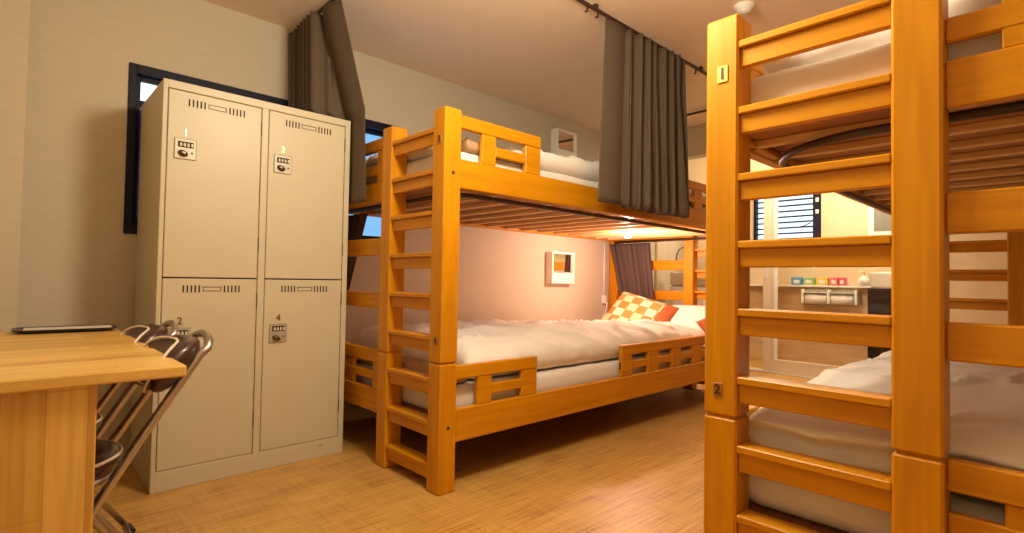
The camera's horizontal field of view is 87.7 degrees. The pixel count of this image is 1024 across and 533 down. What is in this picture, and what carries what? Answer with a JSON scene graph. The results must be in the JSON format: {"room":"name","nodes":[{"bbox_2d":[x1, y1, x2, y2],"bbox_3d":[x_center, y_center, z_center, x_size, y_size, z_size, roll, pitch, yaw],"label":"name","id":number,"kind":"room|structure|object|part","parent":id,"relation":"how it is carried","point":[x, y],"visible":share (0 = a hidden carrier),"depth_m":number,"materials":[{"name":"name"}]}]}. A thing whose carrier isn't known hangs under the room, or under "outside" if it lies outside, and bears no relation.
{"room":"dormitory","nodes":[
{"label":"dormitory","id":0,"kind":"room"},
{"bbox_2d":[0,0,30,331],"bbox_3d":[-2.349,-0.266,2.179,0.507,2.440,0.150,2,-2,-43],"label":"wall","id":1,"kind":"structure","parent":0,"point":[14,14],"depth_m":2.28,"materials":[{"name":"beige paint"}]},
{"bbox_2d":[17,0,682,449],"bbox_3d":[0.050,-0.161,4.634,7.570,2.440,0.120,2,-2,-43],"label":"wall","id":2,"kind":"structure","parent":0,"point":[78,262],"depth_m":2.73,"materials":[{"name":"beige paint"}]},
{"bbox_2d":[118,409,376,462],"bbox_3d":[-0.085,1.021,4.404,5.910,0.060,0.012,2,-2,-43],"label":"baseboard","id":3,"kind":"structure","parent":2,"relation":"attached to","point":[364,413],"depth_m":3.51,"materials":[{"name":"brown wood"}]},
{"bbox_2d":[123,62,397,238],"bbox_3d":[-1.403,-0.572,3.243,1.559,0.864,0.110,2,-2,-43],"label":"window","id":4,"kind":"structure","parent":2,"relation":"in","point":[138,73],"depth_m":2.73,"materials":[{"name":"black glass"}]},
{"bbox_3d":[-1.665,-0.526,2.990,0.722,0.575,0.005,2,-2,-43],"label":"pane","id":5,"kind":"part","parent":4,"relation":"part of","materials":[{"name":"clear glass"}]},
{"bbox_3d":[-1.664,-0.583,2.992,0.766,0.770,0.025,2,-2,-43],"label":"sash","id":6,"kind":"part","parent":4,"relation":"part of","materials":[{"name":"metal"}]},
{"bbox_3d":[-1.158,-0.561,3.512,0.766,0.770,0.025,2,-2,-43],"label":"sash","id":7,"kind":"part","parent":4,"relation":"part of","materials":[{"name":"black metal"}]},
{"bbox_2d":[546,251,574,283],"bbox_3d":[0.445,0.014,4.864,0.310,0.285,0.085,2,-2,-43],"label":"wall mirror","id":8,"kind":"object","parent":2,"relation":"attached to","point":[560,266],"visible":1,"depth_m":4.81,"materials":[{"name":"white plastic"}]},
{"bbox_2d":[551,128,576,156],"bbox_3d":[0.482,-1.104,4.910,0.280,0.275,0.085,2,-2,-43],"label":"wall mirror","id":9,"kind":"object","parent":2,"relation":"attached to","point":[563,142],"visible":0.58,"depth_m":4.85,"materials":[{"name":"white plastic"}]},
{"bbox_2d":[601,244,607,317],"bbox_3d":[0.929,0.149,5.340,0.085,0.753,0.056,2,-2,-43],"label":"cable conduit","id":10,"kind":"object","parent":2,"relation":"attached to","point":[603,297],"visible":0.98,"depth_m":5.36,"materials":[{"name":"white plastic"}]},
{"bbox_2d":[601,295,605,302],"bbox_3d":[0.923,0.333,5.356,0.060,0.080,0.022,2,-2,-43],"label":"socket","id":11,"kind":"object","parent":10,"relation":"attached to","point":[603,298],"depth_m":5.34,"materials":[{"name":"white plastic"}]},
{"bbox_3d":[0.927,0.033,5.364,0.015,0.520,0.015,2,-2,-21],"label":"cord","id":12,"kind":"part","parent":10,"relation":"part of","materials":[{"name":"white plastic"}]},
{"bbox_2d":[655,241,665,302],"bbox_3d":[1.692,0.055,6.084,0.180,2.140,0.030,2,-2,-43],"label":"trim column","id":13,"kind":"structure","parent":2,"relation":"attached to","point":[660,247],"depth_m":6.06,"materials":[{"name":"white wood"}]},
{"bbox_2d":[92,358,811,532],"bbox_3d":[1.441,1.074,3.110,7.570,0.060,4.190,2,-2,-43],"label":"floor","id":14,"kind":"structure","parent":0,"point":[635,465],"depth_m":2.39,"materials":[{"name":"brown wood"}]},
{"bbox_2d":[0,328,186,532],"bbox_3d":[-1.484,0.590,1.437,0.785,0.720,1.200,2,-2,-43],"label":"desk","id":15,"kind":"object","parent":14,"relation":"on","point":[49,382],"visible":0.87,"depth_m":1.15,"materials":[{"name":"brown wood"}]},
{"bbox_3d":[-1.157,0.597,0.976,0.608,0.693,0.036,2,-2,-43],"label":"panel leg","id":16,"kind":"part","parent":15,"relation":"part of","materials":[{"name":"brown wood"}]},
{"bbox_2d":[11,324,116,333],"bbox_3d":[-1.654,0.234,1.978,0.300,0.014,0.164,2,-2,-40],"label":"laptop","id":17,"kind":"object","parent":15,"relation":"on","point":[104,327],"visible":1,"depth_m":1.95,"materials":[{"name":"black plastic"}]},
{"bbox_2d":[94,320,178,532],"bbox_3d":[-1.400,0.575,1.685,0.558,0.785,0.370,2,-2,-43],"label":"folding chair","id":18,"kind":"object","parent":14,"relation":"on","point":[141,333],"visible":0.31,"depth_m":1.77,"materials":[{"name":"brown metal"}]},
{"bbox_3d":[-1.470,0.507,1.619,0.356,0.076,0.356,2,-2,-43],"label":"seat","id":19,"kind":"part","parent":18,"relation":"part of","materials":[{"name":"brown leather"}]},
{"bbox_3d":[-1.262,0.738,1.614,0.289,0.428,0.020,2,-2,-35],"label":"leg","id":20,"kind":"part","parent":18,"relation":"part of","materials":[{"name":"silver metal"}]},
{"bbox_3d":[-1.462,0.740,1.825,0.020,0.428,0.289,0,-2,38],"label":"leg","id":21,"kind":"part","parent":18,"relation":"part of","materials":[{"name":"silver metal"}]},
{"bbox_3d":[-1.381,0.569,1.703,0.506,0.771,0.363,2,-2,-43],"label":"frame","id":22,"kind":"part","parent":18,"relation":"part of","materials":[{"name":"silver metal"}]},
{"bbox_3d":[-1.261,0.274,1.820,0.136,0.140,0.310,2,-2,-43],"label":"backrest","id":23,"kind":"part","parent":18,"relation":"part of","materials":[{"name":"brown leather"}]},
{"bbox_2d":[93,329,212,532],"bbox_3d":[-1.111,0.572,1.380,0.558,0.785,0.370,2,-2,-43],"label":"folding chair","id":24,"kind":"object","parent":14,"relation":"on","point":[185,349],"visible":0.51,"depth_m":1.41,"materials":[{"name":"brown metal"}]},
{"bbox_3d":[-1.173,0.737,1.520,0.020,0.428,0.289,0,-2,38],"label":"leg","id":25,"kind":"part","parent":24,"relation":"part of","materials":[{"name":"silver metal"}]},
{"bbox_3d":[-1.182,0.504,1.314,0.356,0.076,0.356,2,-2,-43],"label":"seat","id":26,"kind":"part","parent":24,"relation":"part of","materials":[{"name":"brown leather"}]},
{"bbox_3d":[-0.972,0.271,1.515,0.136,0.140,0.310,2,-2,-43],"label":"backrest","id":27,"kind":"part","parent":24,"relation":"part of","materials":[{"name":"brown leather"}]},
{"bbox_2d":[130,78,350,493],"bbox_3d":[-1.384,0.091,2.769,0.869,1.790,0.548,2,-2,-43],"label":"locker","id":28,"kind":"object","parent":14,"relation":"on","point":[243,202],"visible":0.92,"depth_m":2.54,"materials":[{"name":"beige metal"}]},
{"bbox_3d":[-1.448,-0.499,2.348,0.038,0.028,0.016,2,-2,-43],"label":"knob","id":29,"kind":"part","parent":28,"relation":"part of","materials":[{"name":"metal"}]},
{"bbox_3d":[-1.383,0.472,2.431,0.386,0.829,0.017,2,-2,-43],"label":"door","id":30,"kind":"part","parent":28,"relation":"part of","materials":[{"name":"beige metal"}]},
{"bbox_3d":[-1.369,-0.360,2.453,0.386,0.825,0.017,2,-2,-43],"label":"door","id":31,"kind":"part","parent":28,"relation":"part of","materials":[{"name":"beige metal"}]},
{"bbox_3d":[-1.156,0.352,2.617,0.038,0.028,0.016,2,-2,-43],"label":"knob","id":32,"kind":"part","parent":28,"relation":"part of","materials":[{"name":"metal"}]},
{"bbox_3d":[-1.141,-0.486,2.639,0.038,0.028,0.016,2,-2,-43],"label":"knob","id":33,"kind":"part","parent":28,"relation":"part of","materials":[{"name":"silver metal"}]},
{"bbox_3d":[-1.074,0.485,2.724,0.393,0.829,0.017,2,-2,-43],"label":"door","id":34,"kind":"part","parent":28,"relation":"part of","materials":[{"name":"beige metal"}]},
{"bbox_3d":[-1.059,-0.348,2.746,0.393,0.825,0.017,2,-2,-43],"label":"door","id":35,"kind":"part","parent":28,"relation":"part of","materials":[{"name":"beige metal"}]},
{"bbox_2d":[344,106,705,495],"bbox_3d":[0.371,0.195,3.887,3.154,1.700,1.364,2,-2,-43],"label":"bunk bed","id":36,"kind":"object","parent":14,"relation":"on","point":[456,192],"visible":0.7,"depth_m":2.67,"materials":[{"name":"brown wood"}]},
{"bbox_2d":[346,213,367,289],"bbox_3d":[-0.973,-0.080,3.224,0.041,0.462,0.382,2,-2,-43],"label":"curtain","id":37,"kind":"object","parent":36,"relation":"hanging from","point":[356,222],"visible":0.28,"depth_m":3.19,"materials":[{"name":"grey fabric"}]},
{"bbox_3d":[-0.893,0.181,3.000,0.034,0.084,0.724,2,-2,-43],"label":"rail","id":38,"kind":"part","parent":36,"relation":"part of","materials":[{"name":"brown wood"}]},
{"bbox_3d":[-0.888,-0.101,3.007,0.034,0.091,0.724,2,-2,-43],"label":"rail","id":39,"kind":"part","parent":36,"relation":"part of","materials":[{"name":"brown wood"}]},
{"bbox_3d":[-0.611,0.148,2.704,0.092,1.700,0.094,2,-2,-43],"label":"post","id":40,"kind":"part","parent":36,"relation":"part of","materials":[{"name":"brown wood"}]},
{"bbox_3d":[-0.303,0.145,2.379,0.092,1.700,0.094,2,-2,-43],"label":"post","id":41,"kind":"part","parent":36,"relation":"part of","materials":[{"name":"brown wood"}]},
{"bbox_3d":[-0.071,0.551,2.567,0.528,0.192,0.030,2,-2,-43],"label":"guard rail","id":42,"kind":"part","parent":36,"relation":"part of","materials":[{"name":"brown wood"}]},
{"bbox_3d":[-0.052,-0.577,2.597,0.528,0.202,0.030,2,-2,-43],"label":"guard rail","id":43,"kind":"part","parent":36,"relation":"part of","materials":[{"name":"brown wood"}]},
{"bbox_3d":[0.381,-0.331,3.903,2.966,0.006,1.268,2,-2,-43],"label":"deck panel","id":44,"kind":"part","parent":36,"relation":"part of","materials":[{"name":"brown wood"}]},
{"bbox_2d":[344,345,704,409],"bbox_3d":[0.369,0.670,3.886,2.982,0.148,1.248,2,-2,-43],"label":"mattress","id":45,"kind":"object","parent":36,"relation":"on","point":[561,376],"visible":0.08,"depth_m":2.94,"materials":[{"name":"white fabric"}]},
{"bbox_2d":[345,355,467,382],"bbox_3d":[-0.602,0.515,2.848,0.139,0.070,1.033,2,-2,-43],"label":"blanket","id":46,"kind":"object","parent":45,"relation":"on","point":[414,364],"visible":0.18,"depth_m":2.67,"materials":[{"name":"white fabric"}]},
{"bbox_2d":[350,318,704,378],"bbox_3d":[0.256,0.477,3.784,2.418,0.231,1.257,2,-2,-43],"label":"duvet","id":47,"kind":"object","parent":45,"relation":"on","point":[562,342],"visible":0.73,"depth_m":3.13,"materials":[{"name":"white fabric"}]},
{"bbox_2d":[601,291,678,321],"bbox_3d":[1.129,0.446,4.755,0.654,0.436,0.346,0,-2,42],"label":"cushion","id":48,"kind":"object","parent":47,"relation":"on","point":[628,307],"visible":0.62,"depth_m":4.73,"materials":[{"name":"fabric"}]},
{"bbox_2d":[670,305,704,332],"bbox_3d":[1.575,0.468,4.544,0.624,0.262,0.288,0,-2,42],"label":"pillow","id":49,"kind":"object","parent":45,"relation":"on","point":[687,315],"visible":0.24,"depth_m":4.54,"materials":[{"name":"white fabric"}]},
{"bbox_2d":[696,318,704,331],"bbox_3d":[1.654,0.494,4.343,0.268,0.240,0.161,1,-2,-19],"label":"cushion","id":50,"kind":"object","parent":45,"relation":"on","point":[701,323],"visible":0.14,"depth_m":4.33,"materials":[{"name":"fabric"}]},
{"bbox_3d":[0.386,-0.286,3.896,2.954,0.024,1.217,2,-2,-43],"label":"curtain rail","id":51,"kind":"part","parent":36,"relation":"part of","materials":[{"name":"brown wood"}]},
{"bbox_2d":[366,152,705,210],"bbox_3d":[0.386,-0.415,3.909,2.993,0.159,1.253,2,-2,-43],"label":"mattress","id":52,"kind":"object","parent":36,"relation":"on","point":[424,164],"visible":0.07,"depth_m":2.70,"materials":[{"name":"white fabric"}]},
{"bbox_2d":[366,146,433,167],"bbox_3d":[-0.624,-0.608,2.937,0.187,0.142,0.799,2,-2,-43],"label":"sheet","id":53,"kind":"object","parent":52,"relation":"on","point":[371,161],"visible":0.1,"depth_m":2.70,"materials":[{"name":"white fabric"}]},
{"bbox_2d":[461,137,479,155],"bbox_3d":[-0.223,-0.578,2.622,0.164,0.080,0.220,2,-2,-43],"label":"blanket","id":54,"kind":"object","parent":52,"relation":"on","point":[469,146],"visible":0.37,"depth_m":2.52,"materials":[{"name":"beige fabric"}]},
{"bbox_2d":[496,146,705,206],"bbox_3d":[0.373,-0.563,3.884,2.575,0.140,1.251,2,-2,-43],"label":"duvet","id":55,"kind":"object","parent":52,"relation":"on","point":[573,166],"visible":0.05,"depth_m":3.00,"materials":[{"name":"white fabric"}]},
{"bbox_3d":[1.047,0.246,5.399,0.092,1.700,0.094,2,-2,-43],"label":"post","id":56,"kind":"part","parent":36,"relation":"part of","materials":[{"name":"brown wood"}]},
{"bbox_2d":[622,229,633,237],"bbox_3d":[0.945,-0.268,4.340,0.090,0.075,0.090,2,-2,-43],"label":"reading lamp","id":57,"kind":"object","parent":36,"relation":"attached to","point":[628,234],"visible":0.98,"depth_m":4.32,"materials":[{"name":"white plastic"}]},
{"bbox_3d":[0.945,-0.257,4.340,0.062,0.053,0.062,2,-2,-43],"label":"bulb","id":58,"kind":"part","parent":57,"relation":"part of","materials":[{"name":"white glass"}]},
{"bbox_2d":[610,243,653,299],"bbox_3d":[1.167,0.128,5.177,0.063,0.702,0.524,2,-2,-43],"label":"curtain","id":59,"kind":"object","parent":36,"relation":"hanging from","point":[632,262],"visible":0.71,"depth_m":5.15,"materials":[{"name":"fabric"}]},
{"bbox_3d":[1.328,0.273,5.102,0.034,0.084,0.724,2,-2,-43],"label":"rail","id":60,"kind":"part","parent":36,"relation":"part of","materials":[{"name":"brown wood"}]},
{"bbox_3d":[1.276,0.607,3.842,1.693,0.192,0.030,2,-2,-43],"label":"guard rail","id":61,"kind":"part","parent":36,"relation":"part of","materials":[{"name":"brown wood"}]},
{"bbox_3d":[1.333,-0.008,5.110,0.034,0.091,0.724,2,-2,-43],"label":"rail","id":62,"kind":"part","parent":36,"relation":"part of","materials":[{"name":"brown wood"}]},
{"bbox_3d":[1.609,0.240,4.805,0.092,1.700,0.094,2,-2,-43],"label":"post","id":63,"kind":"part","parent":36,"relation":"part of","materials":[{"name":"brown wood"}]},
{"bbox_3d":[1.295,-0.521,3.871,1.693,0.202,0.030,2,-2,-43],"label":"guard rail","id":64,"kind":"part","parent":36,"relation":"part of","materials":[{"name":"brown wood"}]},
{"bbox_2d":[670,272,705,305],"bbox_3d":[1.997,0.594,5.734,0.445,1.055,0.430,2,-2,-43],"label":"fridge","id":65,"kind":"object","parent":14,"relation":"on","point":[676,278],"visible":0.2,"depth_m":5.67,"materials":[{"name":"grey metal"}]},
{"bbox_2d":[676,247,683,271],"bbox_3d":[1.881,-0.072,5.754,0.123,0.271,0.210,2,-2,-43],"label":"bag","id":66,"kind":"object","parent":65,"relation":"on","point":[681,247],"visible":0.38,"depth_m":5.75,"materials":[{"name":"beige fabric"}]},
{"bbox_3d":[1.853,0.650,5.598,0.032,0.870,0.430,2,-2,-43],"label":"door","id":67,"kind":"part","parent":65,"relation":"part of","materials":[{"name":"brown wood"}]},
{"bbox_3d":[1.862,0.132,5.611,0.032,0.143,0.430,2,-2,-43],"label":"door","id":68,"kind":"part","parent":65,"relation":"part of","materials":[{"name":"brown wood"}]},
{"bbox_2d":[704,0,1023,532],"bbox_3d":[2.163,0.180,2.127,3.154,1.700,1.364,2,-2,-43],"label":"bunk bed","id":69,"kind":"object","parent":14,"relation":"on","point":[934,144],"visible":0.94,"depth_m":1.30,"materials":[{"name":"brown wood"}]},
{"bbox_3d":[0.580,0.347,1.502,0.003,0.038,0.026,2,-2,-43],"label":"number plate","id":70,"kind":"part","parent":69,"relation":"part of","materials":[{"name":"brown wood"}]},
{"bbox_3d":[0.600,-0.547,1.520,0.003,0.048,0.032,2,-2,-43],"label":"number plate","id":71,"kind":"part","parent":69,"relation":"part of","materials":[{"name":"gold metal"}]},
{"bbox_3d":[0.621,0.139,1.537,0.092,1.700,0.094,2,-2,-43],"label":"post","id":72,"kind":"part","parent":69,"relation":"part of","materials":[{"name":"brown wood"}]},
{"bbox_3d":[0.826,0.545,1.754,0.528,0.192,0.030,2,-2,-43],"label":"guard rail","id":73,"kind":"part","parent":69,"relation":"part of","materials":[{"name":"brown wood"}]},
{"bbox_3d":[0.845,-0.583,1.783,0.528,0.202,0.030,2,-2,-43],"label":"guard rail","id":74,"kind":"part","parent":69,"relation":"part of","materials":[{"name":"brown wood"}]},
{"bbox_2d":[751,33,1001,103],"bbox_3d":[2.182,-0.437,2.149,2.989,0.174,1.253,2,-2,-43],"label":"mattress","id":75,"kind":"object","parent":69,"relation":"on","point":[874,61],"visible":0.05,"depth_m":1.39,"materials":[{"name":"white fabric"}]},
{"bbox_2d":[760,0,1001,74],"bbox_3d":[2.053,-0.595,2.007,2.527,0.138,1.242,2,-2,-43],"label":"duvet","id":76,"kind":"object","parent":75,"relation":"on","point":[955,7],"visible":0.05,"depth_m":1.42,"materials":[{"name":"white fabric"}]},
{"bbox_2d":[749,474,1004,532],"bbox_3d":[2.165,0.649,2.119,2.989,0.159,1.250,2,-2,-43],"label":"mattress","id":77,"kind":"object","parent":69,"relation":"on","point":[846,516],"visible":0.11,"depth_m":1.36,"materials":[{"name":"white fabric"}]},
{"bbox_2d":[749,350,1023,503],"bbox_3d":[2.005,0.439,1.970,2.572,0.254,1.251,2,-2,-43],"label":"duvet","id":78,"kind":"object","parent":77,"relation":"on","point":[987,401],"visible":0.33,"depth_m":1.40,"materials":[{"name":"white fabric"}]},
{"bbox_3d":[2.175,-0.346,2.141,2.966,0.006,1.268,2,-2,-43],"label":"deck panel","id":79,"kind":"part","parent":69,"relation":"part of","materials":[{"name":"brown wood"}]},
{"bbox_3d":[2.169,-0.301,2.146,2.954,0.024,1.217,2,-2,-43],"label":"curtain rail","id":80,"kind":"part","parent":69,"relation":"part of","materials":[{"name":"silver metal"}]},
{"bbox_3d":[0.929,0.136,1.212,0.092,1.700,0.094,2,-2,-43],"label":"post","id":81,"kind":"part","parent":69,"relation":"part of","materials":[{"name":"brown wood"}]},
{"bbox_3d":[1.214,-0.119,0.921,0.034,0.091,0.724,2,-2,-43],"label":"rail","id":82,"kind":"part","parent":69,"relation":"part of","materials":[{"name":"brown wood"}]},
{"bbox_3d":[1.209,0.163,0.913,0.034,0.084,0.724,2,-2,-43],"label":"rail","id":83,"kind":"part","parent":69,"relation":"part of","materials":[{"name":"brown wood"}]},
{"bbox_3d":[3.149,0.228,3.313,0.092,1.700,0.094,2,-2,-43],"label":"post","id":84,"kind":"part","parent":69,"relation":"part of","materials":[{"name":"brown wood"}]},
{"bbox_2d":[868,272,890,358],"bbox_3d":[3.984,0.537,5.434,0.456,1.221,0.576,2,-2,-43],"label":"cabinet","id":85,"kind":"object","parent":14,"relation":"on","point":[879,294],"visible":0.23,"depth_m":5.41,"materials":[{"name":"black wood"}]},
{"bbox_2d":[868,272,890,288],"bbox_3d":[3.990,0.147,5.442,0.440,0.169,0.576,2,-2,-43],"label":"basin","id":86,"kind":"object","parent":85,"relation":"in","point":[878,280],"depth_m":5.41,"materials":[{"name":"white ceramic"}]},
{"bbox_2d":[204,0,865,131],"bbox_3d":[1.477,-1.425,3.182,7.570,0.060,4.210,2,-2,-43],"label":"ceiling","id":87,"kind":"structure","parent":0,"point":[543,56],"depth_m":3.25,"materials":[{"name":"paint"}]},
{"bbox_2d":[292,0,706,115],"bbox_3d":[0.298,-1.362,3.747,3.090,0.076,1.487,2,-2,-43],"label":"rail","id":88,"kind":"object","parent":87,"relation":"attached to","point":[595,7],"visible":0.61,"depth_m":3.04,"materials":[{"name":"black metal"}]},
{"bbox_2d":[288,0,365,203],"bbox_3d":[-1.062,-0.871,2.998,0.207,1.055,0.682,2,-2,-43],"label":"curtain","id":89,"kind":"object","parent":88,"relation":"hanging from","point":[323,79],"visible":0.64,"depth_m":2.91,"materials":[{"name":"grey fabric"}]},
{"bbox_2d":[598,18,688,218],"bbox_3d":[0.831,-0.842,3.241,0.989,1.034,0.139,2,-2,-43],"label":"curtain","id":90,"kind":"object","parent":88,"relation":"hanging from","point":[643,159],"visible":1,"depth_m":3.15,"materials":[{"name":"fabric"}]},
{"bbox_2d":[733,0,755,14],"bbox_3d":[1.252,-1.386,2.872,0.110,0.042,0.110,2,-2,-43],"label":"smoke detector","id":91,"kind":"object","parent":87,"relation":"attached to","point":[744,7],"visible":0.99,"depth_m":2.84,"materials":[{"name":"white plastic"}]},
{"bbox_2d":[687,123,706,159],"bbox_3d":[2.617,-1.202,4.245,0.120,0.290,3.990,2,-2,-43],"label":"wall header","id":92,"kind":"structure","parent":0,"point":[697,135],"depth_m":5.07,"materials":[{"name":"beige paint"}]},
{"bbox_2d":[750,193,890,287],"bbox_3d":[4.174,-0.062,5.708,0.100,2.440,3.990,2,-2,-43],"label":"wall","id":93,"kind":"structure","parent":0,"point":[841,216],"depth_m":6.12,"materials":[{"name":"paint"}]},
{"bbox_2d":[754,194,820,239],"bbox_3d":[3.358,-0.606,6.524,0.116,0.604,0.774,2,-2,-43],"label":"window","id":94,"kind":"structure","parent":93,"relation":"in","point":[816,198],"depth_m":6.41,"materials":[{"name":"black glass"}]},
{"bbox_3d":[3.353,-0.807,6.560,0.018,0.018,0.655,2,-2,-43],"label":"louvre rail","id":95,"kind":"part","parent":94,"relation":"part of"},
{"bbox_3d":[3.352,-0.740,6.558,0.018,0.018,0.655,2,-2,-43],"label":"louvre rail","id":96,"kind":"part","parent":94,"relation":"part of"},
{"bbox_3d":[3.351,-0.672,6.556,0.018,0.018,0.655,2,-2,-43],"label":"louvre rail","id":97,"kind":"part","parent":94,"relation":"part of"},
{"bbox_3d":[3.350,-0.605,6.555,0.018,0.018,0.655,2,-2,-43],"label":"louvre rail","id":98,"kind":"part","parent":94,"relation":"part of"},
{"bbox_3d":[3.349,-0.537,6.553,0.018,0.018,0.655,2,-2,-43],"label":"louvre rail","id":99,"kind":"part","parent":94,"relation":"part of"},
{"bbox_3d":[3.347,-0.470,6.551,0.018,0.018,0.655,2,-2,-43],"label":"louvre rail","id":100,"kind":"part","parent":94,"relation":"part of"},
{"bbox_3d":[3.346,-0.402,6.550,0.018,0.018,0.655,2,-2,-43],"label":"louvre rail","id":101,"kind":"part","parent":94,"relation":"part of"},
{"bbox_3d":[3.345,-0.335,6.548,0.018,0.018,0.655,2,-2,-43],"label":"louvre rail","id":102,"kind":"part","parent":94,"relation":"part of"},
{"bbox_2d":[749,286,867,365],"bbox_3d":[3.541,0.704,6.252,0.025,0.915,2.320,2,-2,-43],"label":"trim panel","id":103,"kind":"object","parent":93,"relation":"attached to","point":[789,298],"visible":0.06,"depth_m":6.27,"materials":[{"name":"brown wood"}]},
{"bbox_2d":[801,289,859,305],"bbox_3d":[3.617,0.352,6.066,0.142,0.168,0.568,2,-2,-43],"label":"holder","id":104,"kind":"object","parent":103,"relation":"attached to","point":[808,296],"visible":1,"depth_m":6.03,"materials":[{"name":"white plastic"}]},
{"bbox_3d":[3.436,0.350,6.266,0.130,0.160,0.028,2,-2,-43],"label":"arm","id":105,"kind":"part","parent":104,"relation":"part of","materials":[{"name":"white plastic"}]},
{"bbox_3d":[3.622,0.348,6.070,0.130,0.160,0.028,2,-2,-43],"label":"arm","id":106,"kind":"part","parent":104,"relation":"part of","materials":[{"name":"white plastic"}]},
{"bbox_3d":[3.664,0.340,6.110,0.012,0.140,0.520,2,-2,-43],"label":"plate","id":107,"kind":"part","parent":104,"relation":"part of","materials":[{"name":"white plastic"}]},
{"bbox_3d":[3.807,0.346,5.874,0.130,0.160,0.028,2,-2,-43],"label":"arm","id":108,"kind":"part","parent":104,"relation":"part of","materials":[{"name":"white plastic"}]},
{"bbox_2d":[750,284,870,287],"bbox_3d":[3.455,0.232,6.271,0.099,0.020,1.360,2,-2,-43],"label":"wall shelf","id":109,"kind":"object","parent":93,"relation":"attached to","point":[750,284],"visible":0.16,"depth_m":6.14,"materials":[{"name":"white plastic"}]},
{"bbox_2d":[791,277,802,284],"bbox_3d":[3.391,0.176,6.334,0.072,0.092,0.116,2,-2,-43],"label":"box","id":110,"kind":"object","parent":109,"relation":"on","point":[794,280],"visible":0.93,"depth_m":6.30,"materials":[{"name":"blue cardboard"}]},
{"bbox_2d":[803,277,815,284],"bbox_3d":[3.481,0.175,6.239,0.072,0.092,0.116,2,-2,-43],"label":"box","id":111,"kind":"object","parent":109,"relation":"on","point":[806,280],"visible":0.97,"depth_m":6.21,"materials":[{"name":"green cardboard"}]},
{"bbox_2d":[816,277,828,284],"bbox_3d":[3.576,0.174,6.138,0.072,0.092,0.121,2,-2,-43],"label":"box","id":112,"kind":"object","parent":109,"relation":"on","point":[819,280],"visible":0.97,"depth_m":6.11,"materials":[{"name":"yellow cardboard"}]},
{"bbox_2d":[829,277,838,285],"bbox_3d":[3.659,0.173,6.051,0.072,0.092,0.078,2,-2,-43],"label":"box","id":113,"kind":"object","parent":109,"relation":"on","point":[833,281],"visible":1,"depth_m":6.03,"materials":[{"name":"red cardboard"}]},
{"bbox_2d":[839,277,846,285],"bbox_3d":[3.717,0.173,5.990,0.072,0.092,0.061,2,-2,-43],"label":"box","id":114,"kind":"object","parent":109,"relation":"on","point":[842,281],"visible":1,"depth_m":5.97,"materials":[{"name":"red cardboard"}]},
{"bbox_2d":[858,271,869,285],"bbox_3d":[3.859,0.134,5.842,0.118,0.166,0.116,2,-2,-43],"label":"soap dispenser","id":115,"kind":"object","parent":109,"relation":"on","point":[862,281],"visible":0.96,"depth_m":5.80,"materials":[{"name":"white plastic"}]},
{"bbox_2d":[868,206,890,234],"bbox_3d":[4.104,-0.636,5.627,0.145,0.620,0.550,2,-2,-43],"label":"wall mirror","id":116,"kind":"object","parent":93,"relation":"attached to","point":[879,223],"visible":0.12,"depth_m":5.71,"materials":[{"name":"white plastic"}]},
{"bbox_2d":[683,157,1007,324],"bbox_3d":[3.481,-0.091,5.052,0.090,2.440,3.990,2,-2,-43],"label":"wall partition","id":117,"kind":"structure","parent":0,"point":[696,167],"depth_m":4.53,"materials":[{"name":"beige paint"}]},
{"bbox_2d":[749,367,814,378],"bbox_3d":[3.038,1.122,5.393,0.130,0.018,1.770,2,-2,-43],"label":"sill","id":118,"kind":"structure","parent":117,"relation":"attached to","point":[750,368],"depth_m":5.58,"materials":[{"name":"beige wood"}]},
{"bbox_2d":[763,198,840,376],"bbox_3d":[3.162,0.049,5.269,0.046,2.120,1.305,2,-2,-43],"label":"door","id":119,"kind":"structure","parent":117,"relation":"in","point":[771,362],"depth_m":5.66,"materials":[{"name":"white wood"}]},
{"bbox_3d":[3.147,1.044,5.245,0.040,0.130,1.125,2,-2,-43],"label":"rail","id":120,"kind":"part","parent":119,"relation":"part of","materials":[{"name":"beige wood"}]},
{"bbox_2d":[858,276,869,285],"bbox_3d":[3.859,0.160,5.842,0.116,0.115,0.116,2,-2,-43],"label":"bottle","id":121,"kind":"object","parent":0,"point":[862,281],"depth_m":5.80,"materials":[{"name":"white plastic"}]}
]}

